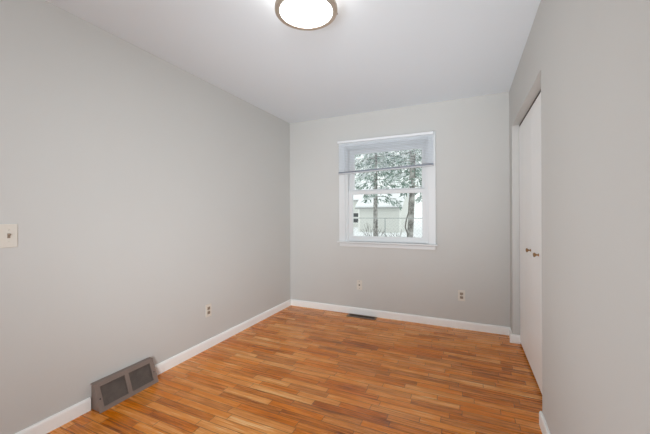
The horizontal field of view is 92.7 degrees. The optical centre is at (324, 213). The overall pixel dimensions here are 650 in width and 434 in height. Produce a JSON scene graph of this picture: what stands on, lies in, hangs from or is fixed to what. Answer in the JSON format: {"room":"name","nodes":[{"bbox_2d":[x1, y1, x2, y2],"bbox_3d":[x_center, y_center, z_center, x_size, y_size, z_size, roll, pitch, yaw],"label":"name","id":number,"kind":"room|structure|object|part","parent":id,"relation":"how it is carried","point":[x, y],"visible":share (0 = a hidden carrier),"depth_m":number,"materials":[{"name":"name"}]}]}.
{"room":"empty bedroom","nodes":[
{"label":"empty bedroom","id":0,"kind":"room"},
{"bbox_2d":[0,0,290,433],"bbox_3d":[-1.746,0.016,1.501,0.100,2.440,6.172,0,0,25],"label":"wall","id":1,"kind":"structure","parent":0,"point":[142,194],"depth_m":2.09,"materials":[{"name":"beige paint"}]},
{"bbox_2d":[0,224,17,247],"bbox_3d":[-1.633,0.116,1.603,0.019,0.122,0.071,0,0,25],"label":"light switch","id":2,"kind":"object","parent":1,"relation":"attached to","point":[8,232],"visible":1,"depth_m":1.60,"materials":[{"name":"beige plastic"}]},
{"bbox_2d":[91,357,158,412],"bbox_3d":[-1.349,1.152,2.111,0.104,0.165,0.398,0,0,25],"label":"air vent","id":3,"kind":"object","parent":1,"relation":"in","point":[109,391],"visible":1,"depth_m":2.07,"materials":[{"name":"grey metal"}]},
{"bbox_2d":[100,375,127,405],"bbox_3d":[-1.377,1.155,2.022,0.052,0.114,0.154,0,0,25],"label":"grille","id":4,"kind":"object","parent":3,"relation":"attached to","point":[113,391],"depth_m":2.02,"materials":[{"name":"grey metal"}]},
{"bbox_2d":[129,364,152,390],"bbox_3d":[-1.301,1.154,2.188,0.052,0.114,0.154,0,0,25],"label":"grille","id":5,"kind":"object","parent":3,"relation":"attached to","point":[140,376],"depth_m":2.18,"materials":[{"name":"grey metal"}]},
{"bbox_2d":[15,299,290,433],"bbox_3d":[-1.445,1.195,2.009,0.014,0.080,4.742,0,0,25],"label":"baseboard","id":6,"kind":"structure","parent":1,"relation":"attached to","point":[51,423],"depth_m":2.46,"materials":[{"name":"white paint"}]},
{"bbox_2d":[206,303,210,316],"bbox_3d":[-1.067,0.889,2.842,0.008,0.115,0.069,0,0,25],"label":"wall outlet","id":7,"kind":"object","parent":1,"relation":"attached to","point":[208,306],"visible":1,"depth_m":2.84,"materials":[{"name":"beige plastic"}]},
{"bbox_2d":[45,0,540,122],"bbox_3d":[-0.229,-1.261,0.802,3.451,0.100,6.172,0,0,25],"label":"ceiling","id":8,"kind":"structure","parent":0,"point":[375,55],"depth_m":2.23,"materials":[{"name":"white paint"}]},
{"bbox_2d":[275,0,337,30],"bbox_3d":[-0.103,-1.151,1.681,0.340,0.121,0.346,0,0,25],"label":"ceiling lamp","id":9,"kind":"object","parent":8,"relation":"attached to","point":[305,15],"visible":1,"depth_m":1.69,"materials":[{"name":"white glass"}]},
{"bbox_2d":[47,305,541,433],"bbox_3d":[-0.218,1.279,0.802,3.451,0.100,6.172,0,0,25],"label":"floor","id":10,"kind":"structure","parent":0,"point":[296,370],"depth_m":2.20,"materials":[{"name":"brown wood"}]},
{"bbox_2d":[347,313,376,319],"bbox_3d":[0.434,1.223,3.673,0.353,0.005,0.110,0,0,25],"label":"floor vent","id":11,"kind":"object","parent":10,"relation":"in","point":[349,314],"visible":1,"depth_m":3.67,"materials":[{"name":"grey metal"}]},
{"bbox_2d":[290,92,509,326],"bbox_3d":[1.081,0.003,3.527,3.351,2.440,0.130,0,0,25],"label":"wall","id":12,"kind":"structure","parent":0,"point":[471,255],"depth_m":3.42,"materials":[{"name":"beige paint"}]},
{"bbox_2d":[357,280,361,289],"bbox_3d":[0.417,0.868,3.757,0.068,0.114,0.008,0,0,25],"label":"cable jack plate","id":13,"kind":"object","parent":12,"relation":"attached to","point":[359,282],"visible":1,"depth_m":3.75,"materials":[{"name":"beige plastic"}]},
{"bbox_2d":[337,131,437,249],"bbox_3d":[0.715,-0.247,3.667,1.176,1.300,0.179,0,0,25],"label":"window","id":14,"kind":"structure","parent":12,"relation":"in","point":[347,190],"depth_m":3.62,"materials":[{"name":"white paint"}]},
{"bbox_2d":[337,131,433,174],"bbox_3d":[0.671,-0.685,3.598,1.127,0.411,0.042,0,0,25],"label":"window blind","id":15,"kind":"object","parent":14,"relation":"attached to","point":[430,132],"visible":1,"depth_m":3.58,"materials":[{"name":"white"}]},
{"bbox_3d":[0.672,-0.503,3.599,1.113,0.048,0.026,0,0,25],"label":"rail","id":16,"kind":"part","parent":15,"relation":"part of","materials":[{"name":"white plastic"}]},
{"bbox_3d":[0.731,-0.522,3.706,0.940,0.557,0.032,0,0,25],"label":"sash","id":17,"kind":"part","parent":14,"relation":"part of","materials":[{"name":"white paint"}]},
{"bbox_3d":[0.716,0.031,3.667,0.940,0.612,0.032,0,0,25],"label":"sash","id":18,"kind":"part","parent":14,"relation":"part of","materials":[{"name":"white paint"}]},
{"bbox_2d":[291,299,508,334],"bbox_3d":[0.693,1.185,3.629,2.551,0.080,0.014,0,0,25],"label":"baseboard","id":19,"kind":"structure","parent":12,"relation":"attached to","point":[495,329],"depth_m":3.51,"materials":[{"name":"white paint"}]},
{"bbox_2d":[458,290,464,300],"bbox_3d":[1.447,0.871,3.285,0.069,0.115,0.008,0,0,25],"label":"wall outlet","id":20,"kind":"object","parent":12,"relation":"attached to","point":[461,293],"visible":1,"depth_m":3.28,"materials":[{"name":"beige plastic"}]},
{"bbox_2d":[509,0,649,433],"bbox_3d":[0.643,0.005,0.333,0.115,2.440,6.042,0,0,25],"label":"wall","id":21,"kind":"structure","parent":0,"point":[589,60],"depth_m":1.05,"materials":[{"name":"beige paint"}]},
{"bbox_2d":[509,327,549,433],"bbox_3d":[0.882,1.184,0.941,0.083,0.080,4.742,0,0,25],"label":"baseboard","id":22,"kind":"structure","parent":21,"relation":"attached to","point":[514,338],"depth_m":1.77,"materials":[{"name":"white paint"}]},
{"bbox_2d":[519,89,541,392],"bbox_3d":[1.560,0.187,2.330,0.068,2.026,1.261,0,0,25],"label":"door","id":23,"kind":"structure","parent":21,"relation":"in","point":[530,126],"depth_m":2.36,"materials":[{"name":"white paint"}]},
{"label":"outside","id":24,"kind":"structure","parent":0,"visible":0},
{"bbox_2d":[354,220,421,237],"bbox_3d":[5.112,1.354,32.721,46.000,0.140,56.258,0,0,25],"label":"ground","id":25,"kind":"structure","parent":24,"point":[418,233],"depth_m":21.38,"materials":[{"name":"white snow"}]},
{"bbox_2d":[353,181,372,226],"bbox_3d":[1.248,-1.033,35.714,8.920,5.010,8.590,0,0,25],"label":"house","id":26,"kind":"structure","parent":25,"relation":"on","point":[355,197],"depth_m":30.56,"materials":[{"name":"white"}]},
{"bbox_3d":[2.944,0.434,30.547,0.720,0.920,0.025,0,0,25],"label":"pane","id":27,"kind":"part","parent":26,"relation":"part of","materials":[{"name":"grey glass"}]},
{"bbox_2d":[362,225,383,235],"bbox_3d":[1.276,0.824,8.507,0.665,1.159,0.874,0,0,-9],"label":"bush","id":28,"kind":"object","parent":25,"relation":"on","point":[364,225],"visible":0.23,"depth_m":8.34,"materials":[{"name":"grey plant"}]},
{"bbox_2d":[355,152,402,235],"bbox_3d":[1.696,-2.254,10.279,1.566,7.451,1.572,0,0,-14],"label":"conifer tree","id":29,"kind":"object","parent":25,"relation":"on","point":[366,197],"visible":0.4,"depth_m":10.21,"materials":[{"name":"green plant"}]},
{"bbox_2d":[355,186,408,232],"bbox_3d":[4.838,-0.324,24.442,3.440,3.560,5.090,0,0,25],"label":"garden shed","id":30,"kind":"object","parent":25,"relation":"on","point":[365,210],"visible":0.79,"depth_m":22.55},
{"bbox_2d":[355,151,409,235],"bbox_3d":[2.267,-2.957,14.661,3.063,8.851,3.270,0,0,-13],"label":"conifer tree","id":31,"kind":"object","parent":25,"relation":"on","point":[368,156],"visible":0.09,"depth_m":14.51,"materials":[{"name":"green plant"}]},
{"bbox_2d":[354,218,421,237],"bbox_3d":[1.263,0.790,7.784,6.201,1.365,0.024,0,0,25],"label":"wire fence","id":32,"kind":"object","parent":25,"relation":"on","point":[360,218],"visible":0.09,"depth_m":7.64,"materials":[{"name":"grey metal"}]},
{"bbox_3d":[1.260,0.117,7.784,6.200,0.018,0.018,0,0,25],"label":"rail","id":33,"kind":"part","parent":32,"relation":"part of","materials":[{"name":"silver metal"}]},
{"bbox_2d":[385,149,421,236],"bbox_3d":[2.559,-2.456,8.762,1.756,7.857,1.558,0,0,25],"label":"conifer tree","id":34,"kind":"object","parent":25,"relation":"on","point":[412,171],"visible":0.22,"depth_m":8.75,"materials":[{"name":"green plant"}]},
{"bbox_2d":[388,150,421,187],"bbox_3d":[5.182,-3.470,17.770,3.575,9.852,3.339,0,0,25],"label":"conifer tree","id":35,"kind":"object","parent":25,"relation":"on","point":[397,184],"visible":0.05,"depth_m":17.79,"materials":[{"name":"grey plant"}]},
{"bbox_2d":[405,195,409,235],"bbox_3d":[2.198,0.393,8.234,0.164,2.052,0.044,0,0,25],"label":"sapling","id":36,"kind":"object","parent":25,"relation":"on","point":[409,195],"visible":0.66,"depth_m":8.22,"materials":[{"name":"grey plant"}]},
{"bbox_2d":[408,157,421,203],"bbox_3d":[4.704,-2.668,12.077,2.916,8.252,2.663,0,0,25],"label":"conifer tree","id":37,"kind":"object","parent":25,"relation":"on","point":[420,197],"visible":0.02,"depth_m":12.89,"materials":[{"name":"grey plant"}]}
]}

